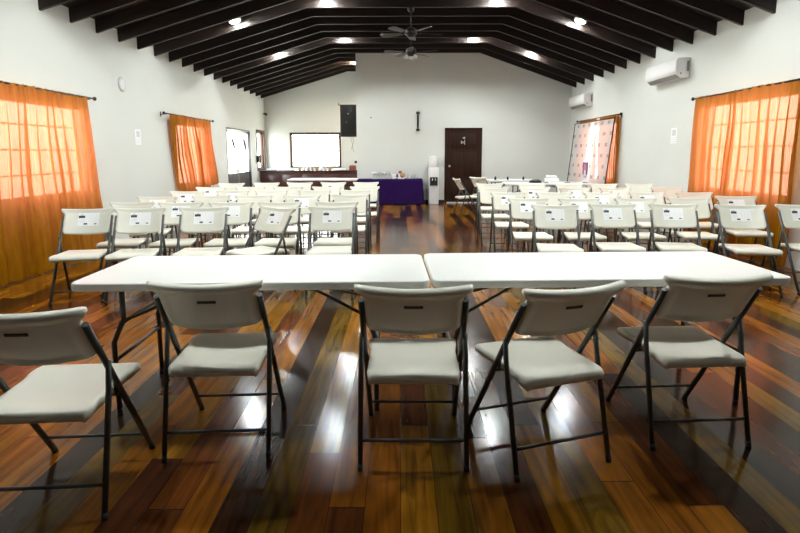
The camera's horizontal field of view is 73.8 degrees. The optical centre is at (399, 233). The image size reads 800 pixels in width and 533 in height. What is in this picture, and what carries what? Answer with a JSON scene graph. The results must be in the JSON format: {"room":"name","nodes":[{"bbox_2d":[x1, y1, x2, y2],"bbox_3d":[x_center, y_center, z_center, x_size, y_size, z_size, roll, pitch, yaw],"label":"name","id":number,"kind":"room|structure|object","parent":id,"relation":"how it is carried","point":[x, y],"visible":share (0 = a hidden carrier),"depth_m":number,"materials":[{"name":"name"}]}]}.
{"room":"conference hall","nodes":[
{"label":"conference hall","id":0,"kind":"room"},
{"bbox_2d":[0,0,265,237],"bbox_3d":[-4.603,-1.178,5.939,0.200,3.350,24.500,0,9,0],"label":"wall","id":1,"kind":"structure","parent":0,"point":[43,49],"depth_m":8.68,"materials":[{"name":"paint"}]},
{"bbox_2d":[0,81,96,100],"bbox_3d":[-4.435,-1.735,6.417,0.138,0.090,2.596,0,9,0],"label":"curtain rod","id":2,"kind":"object","parent":1,"relation":"attached to","point":[89,98],"visible":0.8,"depth_m":6.95,"materials":[{"name":"black metal"}]},
{"bbox_2d":[0,80,107,285],"bbox_3d":[-4.285,-0.655,6.372,0.417,2.187,2.468,0,9,4],"label":"curtain","id":3,"kind":"object","parent":2,"relation":"hanging from","point":[48,165],"visible":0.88,"depth_m":6.37,"materials":[{"name":"orange fabric"}]},
{"bbox_2d":[160,111,213,121],"bbox_3d":[-4.437,-2.425,11.217,0.138,0.090,2.676,0,9,0],"label":"curtain rod","id":4,"kind":"object","parent":1,"relation":"attached to","point":[163,112],"visible":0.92,"depth_m":10.54,"materials":[{"name":"black metal"}]},
{"bbox_2d":[170,113,218,190],"bbox_3d":[-4.382,-1.707,11.528,0.153,1.577,2.400,0,9,1],"label":"curtain","id":5,"kind":"object","parent":4,"relation":"hanging from","point":[194,157],"visible":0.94,"depth_m":11.27,"materials":[{"name":"orange fabric"}]},
{"bbox_2d":[226,127,251,186],"bbox_3d":[-4.572,-1.896,15.033,0.165,2.070,2.200,0,9,0],"label":"door","id":6,"kind":"structure","parent":1,"relation":"in","point":[239,177],"depth_m":15.41,"materials":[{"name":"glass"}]},
{"bbox_2d":[264,71,356,169],"bbox_3d":[-2.854,-3.401,17.892,3.310,4.190,0.200,0,9,0],"label":"wall","id":7,"kind":"structure","parent":0,"point":[313,107],"depth_m":17.71,"materials":[{"name":"paint"}]},
{"bbox_2d":[289,132,340,167],"bbox_3d":[-2.832,-2.804,17.925,1.710,1.160,0.112,0,9,0],"label":"window","id":8,"kind":"structure","parent":7,"relation":"in","point":[320,133],"depth_m":17.85,"materials":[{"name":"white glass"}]},
{"bbox_2d":[0,203,799,532],"bbox_3d":[0.101,0.526,6.197,9.600,0.120,24.500,0,9,0],"label":"floor","id":9,"kind":"structure","parent":0,"point":[699,477],"depth_m":2.59,"materials":[{"name":"brown wood"}]},
{"bbox_2d":[0,307,155,521],"bbox_3d":[-1.377,0.647,2.172,0.492,0.849,0.596,-1,9,-4],"label":"folding chair","id":10,"kind":"object","parent":9,"relation":"on","point":[51,393],"visible":1,"depth_m":2.03,"materials":[{"name":"beige plastic"}]},
{"bbox_2d":[48,208,115,305],"bbox_3d":[-3.071,0.201,5.179,0.492,0.849,0.596,-2,9,-12],"label":"folding chair","id":11,"kind":"object","parent":9,"relation":"on","point":[75,221],"visible":0.98,"depth_m":5.28,"materials":[{"name":"beige plastic"}]},
{"bbox_2d":[96,202,154,270],"bbox_3d":[-3.015,0.094,5.887,0.492,0.849,0.596,-1,9,-6],"label":"folding chair","id":12,"kind":"object","parent":9,"relation":"on","point":[119,242],"visible":0.52,"depth_m":5.94,"materials":[{"name":"beige plastic"}]},
{"bbox_2d":[104,207,166,303],"bbox_3d":[-2.575,0.194,5.218,0.492,0.849,0.596,-2,9,-11],"label":"folding chair","id":13,"kind":"object","parent":9,"relation":"on","point":[142,220],"visible":0.95,"depth_m":5.33,"materials":[{"name":"beige plastic"}]},
{"bbox_2d":[129,196,177,255],"bbox_3d":[-3.088,-0.026,6.689,0.492,0.849,0.596,-1,9,-8],"label":"folding chair","id":14,"kind":"object","parent":9,"relation":"on","point":[172,199],"visible":0.25,"depth_m":6.83,"materials":[{"name":"beige plastic"}]},
{"bbox_2d":[149,202,203,247],"bbox_3d":[-2.455,0.096,5.867,0.492,0.849,0.596,-1,9,-6],"label":"folding chair","id":15,"kind":"object","parent":9,"relation":"on","point":[172,214],"visible":0.63,"depth_m":5.97,"materials":[{"name":"beige plastic"}]},
{"bbox_2d":[163,191,206,253],"bbox_3d":[-3.106,-0.174,7.677,0.492,0.849,0.596,-1,9,-6],"label":"folding chair","id":16,"kind":"object","parent":9,"relation":"on","point":[183,196],"visible":0.34,"depth_m":7.84,"materials":[{"name":"beige plastic"}]},
{"bbox_2d":[172,207,228,255],"bbox_3d":[-1.967,0.183,5.275,0.492,0.849,0.596,-1,9,-8],"label":"folding chair","id":17,"kind":"object","parent":9,"relation":"on","point":[192,220],"visible":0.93,"depth_m":5.39,"materials":[{"name":"beige plastic"}]},
{"bbox_2d":[186,195,231,249],"bbox_3d":[-2.466,-0.053,6.856,0.492,0.849,0.596,-1,9,-6],"label":"folding chair","id":18,"kind":"object","parent":9,"relation":"on","point":[220,198],"visible":0.21,"depth_m":7.02,"materials":[{"name":"beige plastic"}]},
{"bbox_2d":[191,187,228,237],"bbox_3d":[-3.091,-0.315,8.616,0.492,0.849,0.596,-1,9,-5],"label":"folding chair","id":19,"kind":"object","parent":9,"relation":"on","point":[209,191],"visible":0.2,"depth_m":8.78,"materials":[{"name":"beige plastic"}]},
{"bbox_2d":[145,279,285,462],"bbox_3d":[-0.848,0.585,2.582,0.492,0.849,0.596,-1,9,-3],"label":"folding chair","id":20,"kind":"object","parent":9,"relation":"on","point":[237,304],"visible":1,"depth_m":2.41,"materials":[{"name":"beige plastic"}]},
{"bbox_2d":[204,201,253,247],"bbox_3d":[-1.881,0.094,5.868,0.492,0.849,0.596,-1,9,-7],"label":"folding chair","id":21,"kind":"object","parent":9,"relation":"on","point":[238,213],"visible":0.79,"depth_m":5.99,"materials":[{"name":"beige plastic"}]},
{"bbox_2d":[212,190,251,244],"bbox_3d":[-2.480,-0.195,7.805,0.492,0.849,0.596,-1,9,-5],"label":"folding chair","id":22,"kind":"object","parent":9,"relation":"on","point":[232,194],"visible":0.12,"depth_m":7.98,"materials":[{"name":"beige plastic"}]},
{"bbox_2d":[231,186,267,239],"bbox_3d":[-2.469,-0.329,8.695,0.492,0.849,0.596,-1,9,-3],"label":"folding chair","id":23,"kind":"object","parent":9,"relation":"on","point":[252,189],"visible":0.23,"depth_m":8.86,"materials":[{"name":"beige plastic"}]},
{"bbox_2d":[71,254,429,414],"bbox_3d":[-0.763,0.558,3.102,1.820,0.740,0.745,0,9,-1],"label":"folding table","id":24,"kind":"object","parent":9,"relation":"on","point":[340,273],"visible":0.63,"depth_m":2.91,"materials":[{"name":"white plastic"}]},
{"bbox_2d":[231,195,273,248],"bbox_3d":[-1.910,-0.059,6.886,0.492,0.849,0.596,-1,9,-5],"label":"folding chair","id":25,"kind":"object","parent":9,"relation":"on","point":[255,207],"visible":0.34,"depth_m":7.03,"materials":[{"name":"beige plastic"}]},
{"bbox_2d":[226,206,295,292],"bbox_3d":[-1.379,0.179,5.292,0.492,0.849,0.596,6,10,34],"label":"folding chair","id":26,"kind":"object","parent":9,"relation":"on","point":[270,219],"visible":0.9,"depth_m":5.37,"materials":[{"name":"beige plastic"}]},
{"bbox_2d":[251,190,288,248],"bbox_3d":[-1.914,-0.203,7.844,0.492,0.849,0.596,-1,9,-4],"label":"folding chair","id":27,"kind":"object","parent":9,"relation":"on","point":[277,194],"visible":0.24,"depth_m":8.01,"materials":[{"name":"beige plastic"}]},
{"bbox_2d":[254,201,302,254],"bbox_3d":[-1.344,0.091,5.877,0.492,0.849,0.596,-1,9,-4],"label":"folding chair","id":28,"kind":"object","parent":9,"relation":"on","point":[270,242],"visible":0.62,"depth_m":5.97,"materials":[{"name":"beige plastic"}]},
{"bbox_2d":[270,186,303,236],"bbox_3d":[-1.853,-0.330,8.694,0.492,0.849,0.596,0,9,-2],"label":"folding chair","id":29,"kind":"object","parent":9,"relation":"on","point":[291,190],"visible":0.21,"depth_m":8.86,"materials":[{"name":"beige plastic"}]},
{"bbox_2d":[279,195,320,254],"bbox_3d":[-1.292,-0.060,6.885,0.492,0.849,0.596,0,9,-2],"label":"folding chair","id":30,"kind":"object","parent":9,"relation":"on","point":[307,200],"visible":0.47,"depth_m":7.03,"materials":[{"name":"beige plastic"}]},
{"bbox_2d":[259,170,356,189],"bbox_3d":[-2.852,-1.643,17.428,3.285,0.850,0.660,0,9,0],"label":"countertop","id":31,"kind":"structure","parent":9,"relation":"on","point":[266,176],"depth_m":17.13,"materials":[{"name":"red wood"}]},
{"bbox_2d":[259,170,356,171],"bbox_3d":[-2.853,-2.038,17.369,3.285,0.050,0.660,0,9,0],"label":"countertop","id":32,"kind":"structure","parent":31,"relation":"on","point":[261,170],"depth_m":17.04,"materials":[{"name":"brown wood"}]},
{"bbox_2d":[295,190,330,250],"bbox_3d":[-1.272,-0.204,7.844,0.492,0.849,0.596,0,9,-2],"label":"folding chair","id":33,"kind":"object","parent":9,"relation":"on","point":[324,194],"visible":0.38,"depth_m":8.00,"materials":[{"name":"beige plastic"}]},
{"bbox_2d":[287,178,357,189],"bbox_3d":[-1.983,-1.052,13.847,1.750,0.740,0.740,0,9,0],"label":"folding table","id":34,"kind":"object","parent":9,"relation":"on","point":[296,180],"visible":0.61,"depth_m":13.54,"materials":[{"name":"white plastic"}]},
{"bbox_2d":[310,186,342,241],"bbox_3d":[-1.203,-0.328,8.665,0.492,0.849,0.596,0,9,-2],"label":"folding chair","id":35,"kind":"object","parent":9,"relation":"on","point":[334,190],"visible":0.17,"depth_m":8.83,"materials":[{"name":"beige plastic"}]},
{"bbox_2d":[305,206,355,298],"bbox_3d":[-0.692,0.170,5.342,0.492,0.849,0.596,0,9,-2],"label":"folding chair","id":36,"kind":"object","parent":9,"relation":"on","point":[330,219],"visible":0.94,"depth_m":5.45,"materials":[{"name":"beige plastic"}]},
{"bbox_2d":[313,201,358,253],"bbox_3d":[-0.712,0.088,5.886,0.492,0.849,0.596,0,9,-2],"label":"folding chair","id":37,"kind":"object","parent":9,"relation":"on","point":[320,241],"visible":0.48,"depth_m":5.95,"materials":[{"name":"beige plastic"}]},
{"bbox_2d":[331,194,368,254],"bbox_3d":[-0.656,-0.069,6.934,0.492,0.849,0.596,0,9,-1],"label":"folding chair","id":38,"kind":"object","parent":9,"relation":"on","point":[362,206],"visible":0.46,"depth_m":7.07,"materials":[{"name":"beige plastic"}]},
{"bbox_2d":[337,189,371,250],"bbox_3d":[-0.676,-0.209,7.864,0.492,0.849,0.596,0,9,-1],"label":"folding chair","id":39,"kind":"object","parent":9,"relation":"on","point":[342,192],"visible":0.3,"depth_m":8.02,"materials":[{"name":"beige plastic"}]},
{"bbox_2d":[349,186,379,241],"bbox_3d":[-0.581,-0.322,8.615,0.492,0.849,0.596,0,9,0],"label":"folding chair","id":40,"kind":"object","parent":9,"relation":"on","point":[374,194],"visible":0.42,"depth_m":8.73,"materials":[{"name":"beige plastic"}]},
{"bbox_2d":[353,182,378,229],"bbox_3d":[-0.651,-0.529,10.000,0.492,0.849,0.596,0,9,0],"label":"folding chair","id":41,"kind":"object","parent":9,"relation":"on","point":[357,184],"visible":0.24,"depth_m":10.16,"materials":[{"name":"beige plastic"}]},
{"bbox_2d":[354,284,472,471],"bbox_3d":[0.061,0.595,2.498,0.492,0.849,0.596,0,9,1],"label":"folding chair","id":42,"kind":"object","parent":9,"relation":"on","point":[385,310],"visible":1,"depth_m":2.33,"materials":[{"name":"beige plastic"}]},
{"bbox_2d":[428,156,438,203],"bbox_3d":[0.921,-1.473,14.649,0.270,1.320,0.350,0,9,0],"label":"water dispenser","id":43,"kind":"object","parent":9,"relation":"on","point":[433,170],"visible":1,"depth_m":14.53,"materials":[{"name":"white plastic"}]},
{"bbox_2d":[452,178,478,217],"bbox_3d":[1.470,-0.799,11.759,0.596,0.849,0.492,-2,9,-10],"label":"folding chair","id":44,"kind":"object","parent":9,"relation":"on","point":[458,182],"visible":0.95,"depth_m":11.60,"materials":[{"name":"beige plastic"}]},
{"bbox_2d":[469,177,499,213],"bbox_3d":[1.964,-0.903,12.443,0.596,0.849,0.492,-8,11,-41],"label":"folding chair","id":45,"kind":"object","parent":9,"relation":"on","point":[480,180],"visible":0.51,"depth_m":12.28,"materials":[{"name":"beige plastic"}]},
{"bbox_2d":[475,183,505,232],"bbox_3d":[1.601,-0.446,9.406,0.492,0.849,0.596,0,9,2],"label":"folding chair","id":46,"kind":"object","parent":9,"relation":"on","point":[483,208],"visible":0.44,"depth_m":9.55,"materials":[{"name":"beige plastic"}]},
{"bbox_2d":[476,188,510,245],"bbox_3d":[1.461,-0.271,8.240,0.492,0.849,0.596,0,9,2],"label":"folding chair","id":47,"kind":"object","parent":9,"relation":"on","point":[484,195],"visible":0.73,"depth_m":8.35,"materials":[{"name":"beige plastic"}]},
{"bbox_2d":[489,192,529,252],"bbox_3d":[1.498,-0.125,7.271,0.492,0.849,0.596,0,9,3],"label":"folding chair","id":48,"kind":"object","parent":9,"relation":"on","point":[499,200],"visible":0.74,"depth_m":7.38,"materials":[{"name":"beige plastic"}]},
{"bbox_2d":[507,198,552,252],"bbox_3d":[1.539,0.021,6.292,0.492,0.849,0.596,0,9,4],"label":"folding chair","id":49,"kind":"object","parent":9,"relation":"on","point":[519,208],"visible":0.73,"depth_m":6.41,"materials":[{"name":"beige plastic"}]},
{"bbox_2d":[518,188,554,242],"bbox_3d":[2.107,-0.269,8.220,0.492,0.849,0.596,0,9,3],"label":"folding chair","id":50,"kind":"object","parent":9,"relation":"on","point":[530,192],"visible":0.28,"depth_m":8.38,"materials":[{"name":"beige plastic"}]},
{"bbox_2d":[502,179,591,192],"bbox_3d":[3.198,-0.789,11.764,1.800,0.811,0.740,0,9,0],"label":"folding table","id":51,"kind":"object","parent":9,"relation":"on","point":[512,184],"depth_m":11.46,"materials":[{"name":"white plastic"}]},
{"bbox_2d":[469,280,626,481],"bbox_3d":[0.652,0.595,2.484,0.492,0.849,0.596,-3,9,-18],"label":"folding chair","id":52,"kind":"object","parent":9,"relation":"on","point":[541,361],"visible":1,"depth_m":2.31,"materials":[{"name":"beige plastic"}]},
{"bbox_2d":[536,192,576,244],"bbox_3d":[2.123,-0.124,7.251,0.492,0.849,0.596,0,9,4],"label":"folding chair","id":53,"kind":"object","parent":9,"relation":"on","point":[553,197],"visible":0.26,"depth_m":7.42,"materials":[{"name":"beige plastic"}]},
{"bbox_2d":[531,204,583,288],"bbox_3d":[1.607,0.147,5.452,0.492,0.849,0.596,1,9,7],"label":"folding chair","id":54,"kind":"object","parent":9,"relation":"on","point":[544,216],"visible":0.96,"depth_m":5.57,"materials":[{"name":"beige plastic"}]},
{"bbox_2d":[554,184,587,235],"bbox_3d":[2.967,-0.423,9.229,0.492,0.849,0.596,0,9,3],"label":"folding chair","id":55,"kind":"object","parent":9,"relation":"on","point":[556,185],"visible":0.19,"depth_m":9.40,"materials":[{"name":"beige plastic"}]},
{"bbox_2d":[557,187,596,242],"bbox_3d":[2.743,-0.274,8.240,0.492,0.849,0.596,0,9,4],"label":"folding chair","id":56,"kind":"object","parent":9,"relation":"on","point":[577,193],"visible":0.23,"depth_m":8.40,"materials":[{"name":"beige plastic"}]},
{"bbox_2d":[558,198,606,251],"bbox_3d":[2.140,0.024,6.263,0.492,0.849,0.596,1,9,5],"label":"folding chair","id":57,"kind":"object","parent":9,"relation":"on","point":[584,209],"visible":0.63,"depth_m":6.38,"materials":[{"name":"beige plastic"}]},
{"bbox_2d":[567,117,615,191],"bbox_3d":[4.373,-1.595,12.665,0.354,2.132,2.600,0,9,0],"label":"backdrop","id":58,"kind":"structure","parent":9,"relation":"on","point":[592,141],"depth_m":12.41,"materials":[{"name":"fabric"}]},
{"bbox_2d":[589,184,617,232],"bbox_3d":[3.583,-0.429,9.259,0.492,0.849,0.596,0,9,4],"label":"folding chair","id":59,"kind":"object","parent":9,"relation":"on","point":[594,187],"visible":0.18,"depth_m":9.43,"materials":[{"name":"beige plastic"}]},
{"bbox_2d":[581,192,626,251],"bbox_3d":[2.784,-0.123,7.231,0.492,0.849,0.596,0,9,4],"label":"folding chair","id":60,"kind":"object","parent":9,"relation":"on","point":[608,197],"visible":0.27,"depth_m":7.38,"materials":[{"name":"beige plastic"}]},
{"bbox_2d":[424,251,790,406],"bbox_3d":[1.099,0.544,3.161,1.875,0.740,0.765,0,9,-1],"label":"folding table","id":61,"kind":"object","parent":9,"relation":"on","point":[508,271],"visible":0.68,"depth_m":2.96,"materials":[{"name":"white plastic"}]},
{"bbox_2d":[598,187,630,241],"bbox_3d":[3.383,-0.276,8.240,0.492,0.849,0.596,0,9,4],"label":"folding chair","id":62,"kind":"object","parent":9,"relation":"on","point":[623,191],"visible":0.21,"depth_m":8.40,"materials":[{"name":"beige plastic"}]},
{"bbox_2d":[588,203,646,292],"bbox_3d":[2.246,0.134,5.531,0.492,0.849,0.596,1,9,6],"label":"folding chair","id":63,"kind":"object","parent":9,"relation":"on","point":[602,215],"visible":0.95,"depth_m":5.64,"materials":[{"name":"beige plastic"}]},
{"bbox_2d":[624,184,652,231],"bbox_3d":[4.189,-0.426,9.229,0.492,0.849,0.596,1,9,5],"label":"folding chair","id":64,"kind":"object","parent":9,"relation":"on","point":[634,187],"visible":0.26,"depth_m":9.39,"materials":[{"name":"beige plastic"}]},
{"bbox_2d":[614,198,666,241],"bbox_3d":[2.816,0.022,6.263,0.492,0.849,0.596,1,9,6],"label":"folding chair","id":65,"kind":"object","parent":9,"relation":"on","point":[642,209],"visible":0.62,"depth_m":6.38,"materials":[{"name":"beige plastic"}]},
{"bbox_2d":[627,192,672,251],"bbox_3d":[3.409,-0.124,7.232,0.492,0.849,0.596,1,9,5],"label":"folding chair","id":66,"kind":"object","parent":9,"relation":"on","point":[659,195],"visible":0.37,"depth_m":7.37,"materials":[{"name":"beige plastic"}]},
{"bbox_2d":[649,187,691,242],"bbox_3d":[4.195,-0.281,8.261,0.492,0.849,0.596,1,9,6],"label":"folding chair","id":67,"kind":"object","parent":9,"relation":"on","point":[669,192],"visible":0.27,"depth_m":8.42,"materials":[{"name":"beige plastic"}]},
{"bbox_2d":[647,203,707,291],"bbox_3d":[2.862,0.135,5.515,0.492,0.849,0.596,2,9,12],"label":"folding chair","id":68,"kind":"object","parent":9,"relation":"on","point":[661,215],"visible":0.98,"depth_m":5.62,"materials":[{"name":"beige plastic"}]},
{"bbox_2d":[605,273,773,450],"bbox_3d":[1.407,0.565,2.671,0.492,0.849,0.596,-1,9,-3],"label":"folding chair","id":69,"kind":"object","parent":9,"relation":"on","point":[687,299],"visible":1,"depth_m":2.51,"materials":[{"name":"beige plastic"}]},
{"bbox_2d":[667,197,723,254],"bbox_3d":[3.476,0.016,6.293,0.492,0.849,0.596,1,9,6],"label":"folding chair","id":70,"kind":"object","parent":9,"relation":"on","point":[704,209],"visible":0.59,"depth_m":6.38,"materials":[{"name":"beige plastic"}]},
{"bbox_2d":[673,192,723,255],"bbox_3d":[4.045,-0.122,7.202,0.492,0.849,0.596,1,9,6],"label":"folding chair","id":71,"kind":"object","parent":9,"relation":"on","point":[703,225],"visible":0.47,"depth_m":7.32,"materials":[{"name":"beige plastic"}]},
{"bbox_2d":[712,196,773,269],"bbox_3d":[4.196,-0.020,6.520,0.492,0.849,0.596,1,9,6],"label":"folding chair","id":72,"kind":"object","parent":9,"relation":"on","point":[723,200],"visible":0.59,"depth_m":6.63,"materials":[{"name":"beige plastic"}]},
{"bbox_2d":[714,204,782,296],"bbox_3d":[3.510,0.151,5.395,0.492,0.849,0.596,1,9,10],"label":"folding chair","id":73,"kind":"object","parent":9,"relation":"on","point":[738,217],"visible":0.96,"depth_m":5.50,"materials":[{"name":"beige plastic"}]},
{"bbox_2d":[771,204,799,294],"bbox_3d":[4.168,0.146,5.413,0.492,0.849,0.596,1,9,8],"label":"folding chair","id":74,"kind":"object","parent":9,"relation":"on","point":[789,215],"visible":0.98,"depth_m":5.54,"materials":[{"name":"beige plastic"}]},
{"bbox_3d":[-0.273,-1.153,14.661,1.720,0.690,0.420,0,9,0],"label":"draped table","id":75,"kind":"object","parent":9,"relation":"on","visible":0},
{"bbox_2d":[357,178,423,203],"bbox_3d":[-0.260,-1.164,14.652,1.837,0.674,0.488,0,9,0],"label":"tablecloth","id":76,"kind":"object","parent":75,"relation":"on","point":[391,191],"visible":0.66,"depth_m":14.42,"materials":[{"name":"purple fabric"}]},
{"bbox_2d":[61,0,752,53],"bbox_3d":[0.091,-3.262,5.628,9.600,1.080,24.500,0,9,0],"label":"ceiling","id":77,"kind":"structure","parent":0,"point":[734,3],"depth_m":8.40,"materials":[{"name":"white paint"}]},
{"bbox_2d":[237,53,354,88],"bbox_3d":[-2.858,-4.520,14.717,3.304,1.025,0.045,0,9,0],"label":"rafter","id":78,"kind":"object","parent":77,"relation":"attached to","point":[336,55],"visible":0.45,"depth_m":14.69,"materials":[{"name":"brown wood"}]},
{"bbox_2d":[244,57,355,91],"bbox_3d":[-2.858,-4.614,15.342,3.304,1.025,0.045,0,9,0],"label":"rafter","id":79,"kind":"object","parent":77,"relation":"attached to","point":[333,61],"visible":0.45,"depth_m":15.32,"materials":[{"name":"brown wood"}]},
{"bbox_2d":[250,61,355,93],"bbox_3d":[-2.858,-4.708,15.967,3.304,1.025,0.045,0,9,0],"label":"rafter","id":80,"kind":"object","parent":77,"relation":"attached to","point":[341,63],"visible":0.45,"depth_m":15.94,"materials":[{"name":"brown wood"}]},
{"bbox_2d":[255,65,355,95],"bbox_3d":[-2.859,-4.802,16.592,3.304,1.025,0.045,0,9,0],"label":"rafter","id":81,"kind":"object","parent":77,"relation":"attached to","point":[342,66],"visible":0.45,"depth_m":16.57,"materials":[{"name":"brown wood"}]},
{"bbox_2d":[261,68,355,97],"bbox_3d":[-2.859,-4.896,17.217,3.304,1.025,0.045,0,9,0],"label":"rafter","id":82,"kind":"object","parent":77,"relation":"attached to","point":[345,69],"visible":0.45,"depth_m":17.20,"materials":[{"name":"brown wood"}]},
{"bbox_2d":[213,37,593,80],"bbox_3d":[0.089,-4.217,12.846,9.196,1.085,0.045,0,9,0],"label":"rafter","id":83,"kind":"object","parent":77,"relation":"attached to","point":[490,40],"visible":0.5,"depth_m":12.79,"materials":[{"name":"brown wood"}]},
{"bbox_2d":[222,43,584,84],"bbox_3d":[0.089,-4.311,13.471,9.196,1.085,0.045,0,9,0],"label":"rafter","id":84,"kind":"object","parent":77,"relation":"attached to","point":[487,46],"visible":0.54,"depth_m":13.42,"materials":[{"name":"brown wood"}]},
{"bbox_2d":[230,48,576,87],"bbox_3d":[0.088,-4.405,14.096,9.196,1.085,0.045,0,9,0],"label":"rafter","id":85,"kind":"object","parent":77,"relation":"attached to","point":[377,50],"visible":0.54,"depth_m":14.04,"materials":[{"name":"brown wood"}]},
{"bbox_2d":[204,31,603,77],"bbox_3d":[0.089,-4.123,12.221,9.196,1.085,0.045,0,9,0],"label":"rafter","id":86,"kind":"object","parent":77,"relation":"attached to","point":[503,37],"visible":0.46,"depth_m":12.17,"materials":[{"name":"brown wood"}]},
{"bbox_2d":[193,24,614,73],"bbox_3d":[0.089,-4.029,11.596,9.196,1.085,0.045,0,9,0],"label":"rafter","id":87,"kind":"object","parent":77,"relation":"attached to","point":[502,28],"visible":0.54,"depth_m":11.54,"materials":[{"name":"brown wood"}]},
{"bbox_2d":[153,0,655,57],"bbox_3d":[0.090,-3.748,9.721,9.196,1.085,0.045,0,9,0],"label":"rafter","id":88,"kind":"object","parent":77,"relation":"attached to","point":[296,5],"visible":0.9,"depth_m":9.66,"materials":[{"name":"brown wood"}]},
{"bbox_2d":[380,7,440,40],"bbox_3d":[0.246,-3.846,9.718,1.106,0.520,1.146,-2,9,-14],"label":"ceiling fan","id":89,"kind":"object","parent":88,"relation":"hanging from","point":[410,32],"visible":1,"depth_m":9.66,"materials":[{"name":"black metal"}]},
{"bbox_2d":[168,7,640,63],"bbox_3d":[0.090,-3.842,10.346,9.196,1.085,0.045,0,9,0],"label":"rafter","id":90,"kind":"object","parent":77,"relation":"attached to","point":[513,12],"visible":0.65,"depth_m":10.29,"materials":[{"name":"brown wood"}]},
{"bbox_2d":[182,16,626,68],"bbox_3d":[0.090,-3.936,10.971,9.196,1.085,0.045,0,9,0],"label":"rafter","id":91,"kind":"object","parent":77,"relation":"attached to","point":[517,24],"visible":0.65,"depth_m":10.92,"materials":[{"name":"brown wood"}]},
{"bbox_2d":[137,0,673,51],"bbox_3d":[0.090,-3.654,9.096,9.196,1.085,0.045,0,9,0],"label":"rafter","id":92,"kind":"object","parent":77,"relation":"attached to","point":[253,6],"visible":1,"depth_m":9.08,"materials":[{"name":"brown wood"}]},
{"bbox_2d":[117,0,693,44],"bbox_3d":[0.091,-3.560,8.471,9.196,1.085,0.045,0,9,0],"label":"rafter","id":93,"kind":"object","parent":77,"relation":"attached to","point":[209,6],"visible":1,"depth_m":8.47,"materials":[{"name":"brown wood"}]},
{"bbox_2d":[95,0,716,35],"bbox_3d":[0.091,-3.467,7.846,9.196,1.085,0.045,0,9,0],"label":"rafter","id":94,"kind":"object","parent":77,"relation":"attached to","point":[145,10],"visible":1,"depth_m":7.86,"materials":[{"name":"brown wood"}]},
{"bbox_2d":[68,0,744,25],"bbox_3d":[0.091,-3.373,7.221,9.196,1.085,0.045,0,9,0],"label":"rafter","id":95,"kind":"object","parent":77,"relation":"attached to","point":[716,8],"visible":1,"depth_m":7.25,"materials":[{"name":"brown wood"}]},
{"bbox_2d":[38,0,776,13],"bbox_3d":[0.091,-3.279,6.596,9.196,1.085,0.045,0,9,0],"label":"rafter","id":96,"kind":"object","parent":77,"relation":"attached to","point":[769,6],"visible":1,"depth_m":6.64,"materials":[{"name":"brown wood"}]},
{"bbox_2d":[384,40,437,59],"bbox_3d":[0.269,-4.104,11.622,1.146,0.575,1.106,7,11,38],"label":"ceiling fan","id":97,"kind":"object","parent":77,"relation":"hanging from","point":[410,51],"visible":0.93,"depth_m":11.54,"materials":[{"name":"black metal"}]},
{"bbox_2d":[355,53,571,202],"bbox_3d":[1.747,-3.179,16.335,5.890,4.190,3.350,0,9,0],"label":"wall","id":98,"kind":"structure","parent":0,"point":[523,116],"depth_m":14.62,"materials":[{"name":"paint"}]},
{"bbox_2d":[338,103,356,151],"bbox_3d":[-1.487,-3.087,15.341,0.562,1.441,0.380,0,9,0],"label":"loudspeaker","id":99,"kind":"object","parent":98,"relation":"attached to","point":[348,128],"visible":0.93,"depth_m":15.14,"materials":[{"name":"black plastic"}]},
{"bbox_2d":[341,107,355,134],"bbox_3d":[-1.468,-3.200,15.146,0.420,0.780,0.017,0,9,0],"label":"grille","id":100,"kind":"object","parent":99,"relation":"attached to","point":[348,114],"depth_m":15.14,"materials":[{"name":"fabric"}]},
{"bbox_2d":[444,128,481,202],"bbox_3d":[1.755,-1.877,14.785,1.030,2.075,0.099,0,9,0],"label":"door","id":101,"kind":"structure","parent":98,"relation":"in","point":[463,146],"depth_m":14.79,"materials":[{"name":"brown wood"}]},
{"bbox_2d":[569,0,799,270],"bbox_3d":[4.797,-1.173,5.944,0.200,3.290,24.500,0,9,0],"label":"wall","id":102,"kind":"structure","parent":0,"point":[765,50],"depth_m":8.83,"materials":[{"name":"paint"}]},
{"bbox_2d":[569,92,592,109],"bbox_3d":[4.579,-3.355,13.527,0.225,0.324,1.154,0,9,0],"label":"air conditioner","id":103,"kind":"object","parent":102,"relation":"attached to","point":[583,100],"visible":1,"depth_m":13.20,"materials":[{"name":"white plastic"}]},
{"bbox_2d":[576,113,621,122],"bbox_3d":[4.644,-2.696,12.525,0.098,0.090,2.816,0,9,0],"label":"curtain rod","id":104,"kind":"object","parent":102,"relation":"attached to","point":[577,121],"visible":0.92,"depth_m":12.18,"materials":[{"name":"black metal"}]},
{"bbox_2d":[600,115,618,183],"bbox_3d":[4.625,-1.739,11.921,0.076,1.737,1.100,0,9,0],"label":"curtain","id":105,"kind":"object","parent":104,"relation":"hanging from","point":[611,174],"visible":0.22,"depth_m":11.52,"materials":[{"name":"orange fabric"}]},
{"bbox_2d":[645,57,689,85],"bbox_3d":[4.580,-2.771,9.165,0.225,0.324,1.094,0,9,0],"label":"air conditioner","id":106,"kind":"object","parent":102,"relation":"attached to","point":[676,69],"visible":1,"depth_m":8.90,"materials":[{"name":"white plastic"}]},
{"bbox_2d":[691,78,799,100],"bbox_3d":[4.626,-1.905,7.118,0.138,0.090,2.526,0,9,0],"label":"curtain rod","id":107,"kind":"object","parent":102,"relation":"attached to","point":[692,98],"visible":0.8,"depth_m":7.01,"materials":[{"name":"black metal"}]},
{"bbox_2d":[685,78,799,266],"bbox_3d":[4.579,-0.851,7.286,0.137,2.197,2.200,0,9,0],"label":"curtain","id":108,"kind":"object","parent":107,"relation":"hanging from","point":[744,143],"visible":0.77,"depth_m":6.96,"materials":[{"name":"orange fabric"}]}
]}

